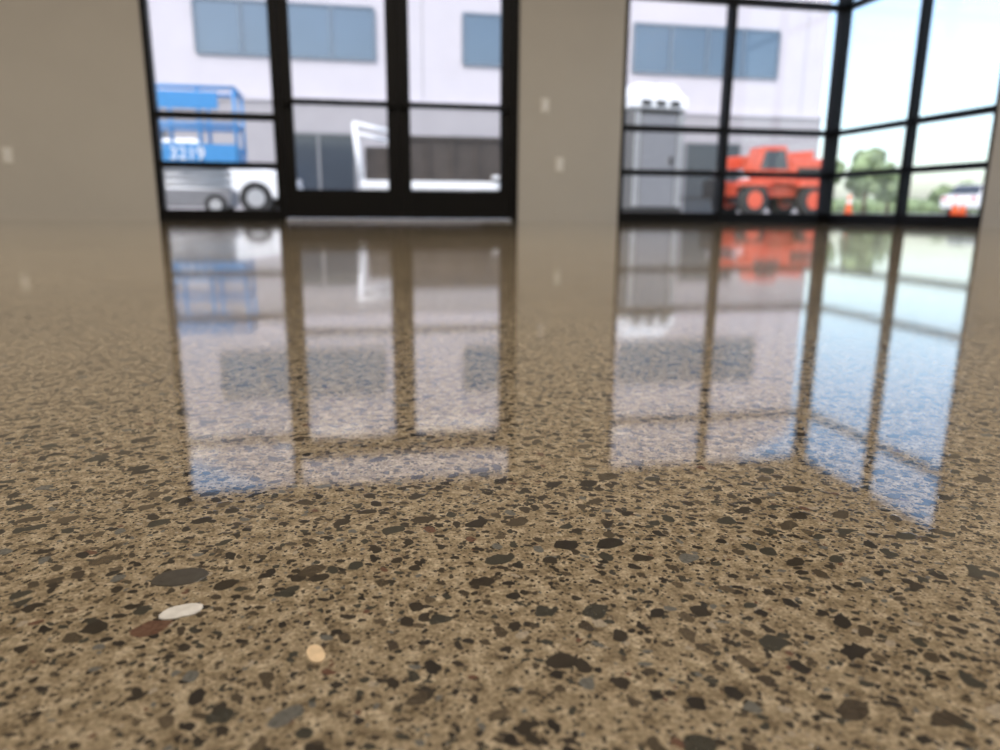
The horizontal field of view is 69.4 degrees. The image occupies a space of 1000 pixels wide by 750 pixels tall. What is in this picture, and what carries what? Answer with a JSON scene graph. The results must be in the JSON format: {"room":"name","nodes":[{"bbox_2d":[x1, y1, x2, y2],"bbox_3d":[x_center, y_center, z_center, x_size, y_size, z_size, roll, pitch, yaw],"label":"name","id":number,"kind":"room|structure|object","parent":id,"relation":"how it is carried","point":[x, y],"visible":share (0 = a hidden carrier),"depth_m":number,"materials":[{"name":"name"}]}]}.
{"room":"empty commercial lobby","nodes":[
{"label":"empty commercial lobby","id":0,"kind":"room"},
{"bbox_2d":[0,0,626,221],"bbox_3d":[-2.047,-2.864,5.498,10.630,3.300,0.160,-2,13,-11],"label":"wall","id":1,"kind":"structure","parent":0,"point":[75,118],"depth_m":5.52,"materials":[{"name":"paint"}]},
{"bbox_2d":[1,147,13,162],"bbox_3d":[-3.664,-1.635,5.372,0.072,0.116,0.012,-2,13,-11],"label":"wall outlet","id":2,"kind":"object","parent":1,"relation":"attached to","point":[7,153],"visible":1,"depth_m":5.37,"materials":[{"name":"plastic"}]},
{"bbox_2d":[138,0,282,220],"bbox_3d":[-2.220,-2.400,5.551,0.936,2.370,0.098,-2,13,-11],"label":"frame","id":3,"kind":"object","parent":1,"relation":"attached to","point":[155,114],"visible":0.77,"depth_m":5.64,"materials":[{"name":"brown metal"}]},
{"bbox_2d":[275,0,400,218],"bbox_3d":[-1.286,-2.259,5.803,0.919,1.955,0.117,-2,13,-11],"label":"door","id":4,"kind":"structure","parent":1,"relation":"in","point":[300,203],"depth_m":5.86,"materials":[{"name":"brown metal"}]},
{"bbox_2d":[283,96,395,107],"bbox_3d":[-1.270,-2.166,5.735,0.869,0.055,0.060,-2,13,-11],"label":"push bar","id":5,"kind":"object","parent":4,"relation":"attached to","point":[288,100],"visible":1,"depth_m":5.71,"materials":[{"name":"brown metal"}]},
{"bbox_2d":[270,0,519,221],"bbox_3d":[-0.806,-2.452,5.821,1.942,2.370,0.095,-2,13,-11],"label":"frame","id":6,"kind":"object","parent":1,"relation":"attached to","point":[516,3],"visible":0.89,"depth_m":5.89,"materials":[{"name":"brown metal"}]},
{"bbox_2d":[396,0,512,218],"bbox_3d":[-0.372,-2.292,5.976,0.938,1.955,0.117,-2,13,-11],"label":"door","id":7,"kind":"structure","parent":1,"relation":"in","point":[414,204],"depth_m":6.03,"materials":[{"name":"brown metal"}]},
{"bbox_2d":[402,100,509,111],"bbox_3d":[-0.356,-2.199,5.908,0.888,0.055,0.060,-2,13,-11],"label":"push bar","id":8,"kind":"object","parent":7,"relation":"attached to","point":[408,104],"visible":1,"depth_m":5.88,"materials":[{"name":"brown metal"}]},
{"bbox_2d":[540,98,548,112],"bbox_3d":[0.375,-2.250,6.029,0.072,0.116,0.012,-2,13,-11],"label":"light switch","id":9,"kind":"object","parent":1,"relation":"attached to","point":[544,101],"visible":1,"depth_m":6.03,"materials":[{"name":"plastic"}]},
{"bbox_2d":[555,157,563,170],"bbox_3d":[0.509,-1.797,6.160,0.072,0.116,0.012,-2,13,-11],"label":"wall outlet","id":10,"kind":"object","parent":1,"relation":"attached to","point":[559,166],"visible":1,"depth_m":6.16,"materials":[{"name":"plastic"}]},
{"bbox_2d":[617,0,841,222],"bbox_3d":[2.013,-2.554,6.353,1.998,2.370,0.098,-2,13,-11],"label":"frame","id":11,"kind":"object","parent":1,"relation":"attached to","point":[724,130],"visible":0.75,"depth_m":6.39,"materials":[{"name":"brown metal"}]},
{"bbox_2d":[0,220,999,749],"bbox_3d":[-0.901,0.214,-0.066,10.590,0.200,12.520,-2,13,-11],"label":"floor","id":12,"kind":"structure","parent":0,"point":[516,485],"depth_m":0.27,"materials":[{"name":"concrete"}]},
{"bbox_2d":[151,568,208,586],"bbox_3d":[-0.089,0.056,0.200,0.015,0.001,0.010,-3,13,-16],"label":"stone","id":13,"kind":"object","parent":12,"relation":"on","point":[178,577],"visible":1,"depth_m":0.20,"materials":[{"name":"stone"}]},
{"bbox_2d":[158,603,202,619],"bbox_3d":[-0.081,0.060,0.183,0.010,0.001,0.006,-5,14,-24],"label":"stone","id":14,"kind":"object","parent":12,"relation":"on","point":[185,610],"visible":1,"depth_m":0.18,"materials":[{"name":"white stone"}]},
{"bbox_2d":[306,644,325,662],"bbox_3d":[-0.042,0.064,0.166,0.004,0.001,0.008,-7,15,-28],"label":"stone","id":15,"kind":"object","parent":12,"relation":"on","point":[315,653],"visible":1,"depth_m":0.17,"materials":[{"name":"beige stone"}]},
{"bbox_2d":[286,219,511,221],"bbox_3d":[-0.824,-1.302,6.074,1.865,0.014,0.150,-2,13,-11],"label":"threshold","id":16,"kind":"object","parent":12,"relation":"on","point":[286,219],"visible":0.93,"depth_m":5.99,"materials":[{"name":"metal"}]},
{"bbox_2d":[980,101,999,227],"bbox_3d":[4.282,-1.666,0.463,0.160,3.300,12.400,-2,13,-11],"label":"wall","id":17,"kind":"structure","parent":0,"point":[990,215],"depth_m":4.92,"materials":[{"name":"paint"}]},
{"bbox_2d":[816,0,999,227],"bbox_3d":[3.221,-2.392,5.682,0.110,2.370,1.870,-2,13,-11],"label":"frame","id":18,"kind":"object","parent":17,"relation":"attached to","point":[844,17],"visible":0.84,"depth_m":5.81,"materials":[{"name":"brown metal"}]},
{"label":"outside","id":19,"kind":"structure","parent":0,"visible":0},
{"bbox_2d":[832,213,977,214],"bbox_3d":[6.387,-15.914,70.753,280.000,0.220,260.000,-2,13,-11],"label":"ground","id":20,"kind":"structure","parent":19,"point":[832,213],"depth_m":61.82,"materials":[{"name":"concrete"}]},
{"bbox_2d":[156,83,246,209],"bbox_3d":[-5.380,-3.598,11.686,2.344,1.982,0.877,-2,13,-11],"label":"scissor lift","id":21,"kind":"object","parent":20,"relation":"on","point":[221,197],"visible":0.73,"depth_m":11.50,"materials":[{"name":"blue metal"}]},
{"bbox_2d":[162,139,302,209],"bbox_3d":[-6.611,-4.228,15.485,4.520,1.499,2.040,-2,13,-11],"label":"parked car","id":22,"kind":"object","parent":20,"relation":"on","point":[256,188],"visible":0.25,"depth_m":14.92,"materials":[{"name":"white paint"}]},
{"bbox_2d":[352,121,499,191],"bbox_3d":[-0.008,-4.383,15.710,6.231,1.790,2.200,-2,13,-11],"label":"flatbed trailer","id":23,"kind":"object","parent":20,"relation":"on","point":[438,163],"visible":0.33,"depth_m":14.59,"materials":[{"name":"white paint"}]},
{"bbox_2d":[148,0,831,212],"bbox_3d":[-12.678,-11.040,27.278,46.040,9.430,14.130,-2,13,-11],"label":"office building","id":24,"kind":"structure","parent":20,"relation":"on","point":[337,47],"depth_m":22.48,"materials":[{"name":"white paint"}]},
{"bbox_2d":[622,83,687,212],"bbox_3d":[2.824,-4.421,14.148,1.160,2.600,1.205,-4,14,-17],"label":"portable toilet","id":25,"kind":"object","parent":20,"relation":"on","point":[654,103],"visible":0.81,"depth_m":13.63,"materials":[{"name":"grey plastic"}]},
{"bbox_2d":[679,146,821,212],"bbox_3d":[7.101,-5.399,20.226,3.806,1.851,1.800,-2,13,-11],"label":"telehandler","id":26,"kind":"object","parent":20,"relation":"on","point":[746,195],"visible":0.8,"depth_m":19.68,"materials":[{"name":"red paint"}]},
{"bbox_2d":[835,159,845,184],"bbox_3d":[28.792,-16.849,64.641,3.288,4.637,3.887,-1,13,-6],"label":"tree","id":27,"kind":"object","parent":20,"relation":"on","point":[841,167],"visible":0.06,"depth_m":63.21,"materials":[{"name":"green plant"}]},
{"bbox_2d":[844,195,851,213],"bbox_3d":[12.423,-6.042,25.729,0.360,0.720,0.360,-2,13,-11],"label":"traffic cone","id":28,"kind":"object","parent":20,"relation":"on","point":[848,209],"visible":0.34,"depth_m":25.66,"materials":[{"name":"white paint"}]},
{"bbox_2d":[843,147,887,213],"bbox_3d":[32.525,-17.363,64.422,3.488,5.786,3.738,1,13,3],"label":"tree","id":29,"kind":"object","parent":20,"relation":"on","point":[872,158],"visible":0.85,"depth_m":63.33,"materials":[{"name":"green plant"}]},
{"bbox_2d":[875,161,898,213],"bbox_3d":[36.022,-17.384,67.134,3.612,4.665,2.767,-10,17,-39],"label":"tree","id":30,"kind":"object","parent":20,"relation":"on","point":[889,185],"visible":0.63,"depth_m":66.05,"materials":[{"name":"green plant"}]},
{"bbox_2d":[832,196,977,213],"bbox_3d":[77.349,-20.563,89.944,108.858,2.605,3.257,-2,13,-11],"label":"hedge","id":31,"kind":"object","parent":20,"relation":"on","point":[915,206],"visible":0.27,"depth_m":82.82,"materials":[{"name":"green plant"}]},
{"bbox_2d":[928,184,953,213],"bbox_3d":[43.798,-17.489,71.809,2.227,2.889,1.776,0,13,0],"label":"tree","id":32,"kind":"object","parent":20,"relation":"on","point":[942,190],"visible":0.76,"depth_m":71.09,"materials":[{"name":"green plant"}]},
{"bbox_2d":[950,196,957,214],"bbox_3d":[16.585,-6.148,26.319,0.360,0.720,0.360,-2,13,-11],"label":"traffic cone","id":33,"kind":"object","parent":20,"relation":"on","point":[954,211],"visible":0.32,"depth_m":26.25,"materials":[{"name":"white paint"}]},
{"bbox_2d":[940,184,982,214],"bbox_3d":[23.981,-8.638,35.671,4.520,1.499,2.040,-6,15,-27],"label":"parked car","id":34,"kind":"object","parent":20,"relation":"on","point":[972,193],"visible":0.53,"depth_m":34.67,"materials":[{"name":"white paint"}]},
{"bbox_2d":[958,197,965,214],"bbox_3d":[18.288,-6.642,28.528,0.360,0.720,0.360,-2,13,-11],"label":"traffic cone","id":35,"kind":"object","parent":20,"relation":"on","point":[962,211],"visible":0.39,"depth_m":28.46,"materials":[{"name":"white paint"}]},
{"bbox_2d":[959,180,975,213],"bbox_3d":[48.337,-18.282,74.306,2.537,3.380,2.401,12,17,40],"label":"tree","id":36,"kind":"object","parent":20,"relation":"on","point":[968,182],"visible":0.06,"depth_m":73.91,"materials":[{"name":"green plant"}]},
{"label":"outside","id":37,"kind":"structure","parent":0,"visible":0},
{"bbox_2d":[288,218,508,219],"bbox_3d":[-9.477,1.756,-7.427,38.500,0.025,28.600,-2,13,-11],"label":"sidewalk","id":38,"kind":"structure","parent":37,"point":[288,218],"depth_m":7.71,"materials":[{"name":"concrete"}]}
]}

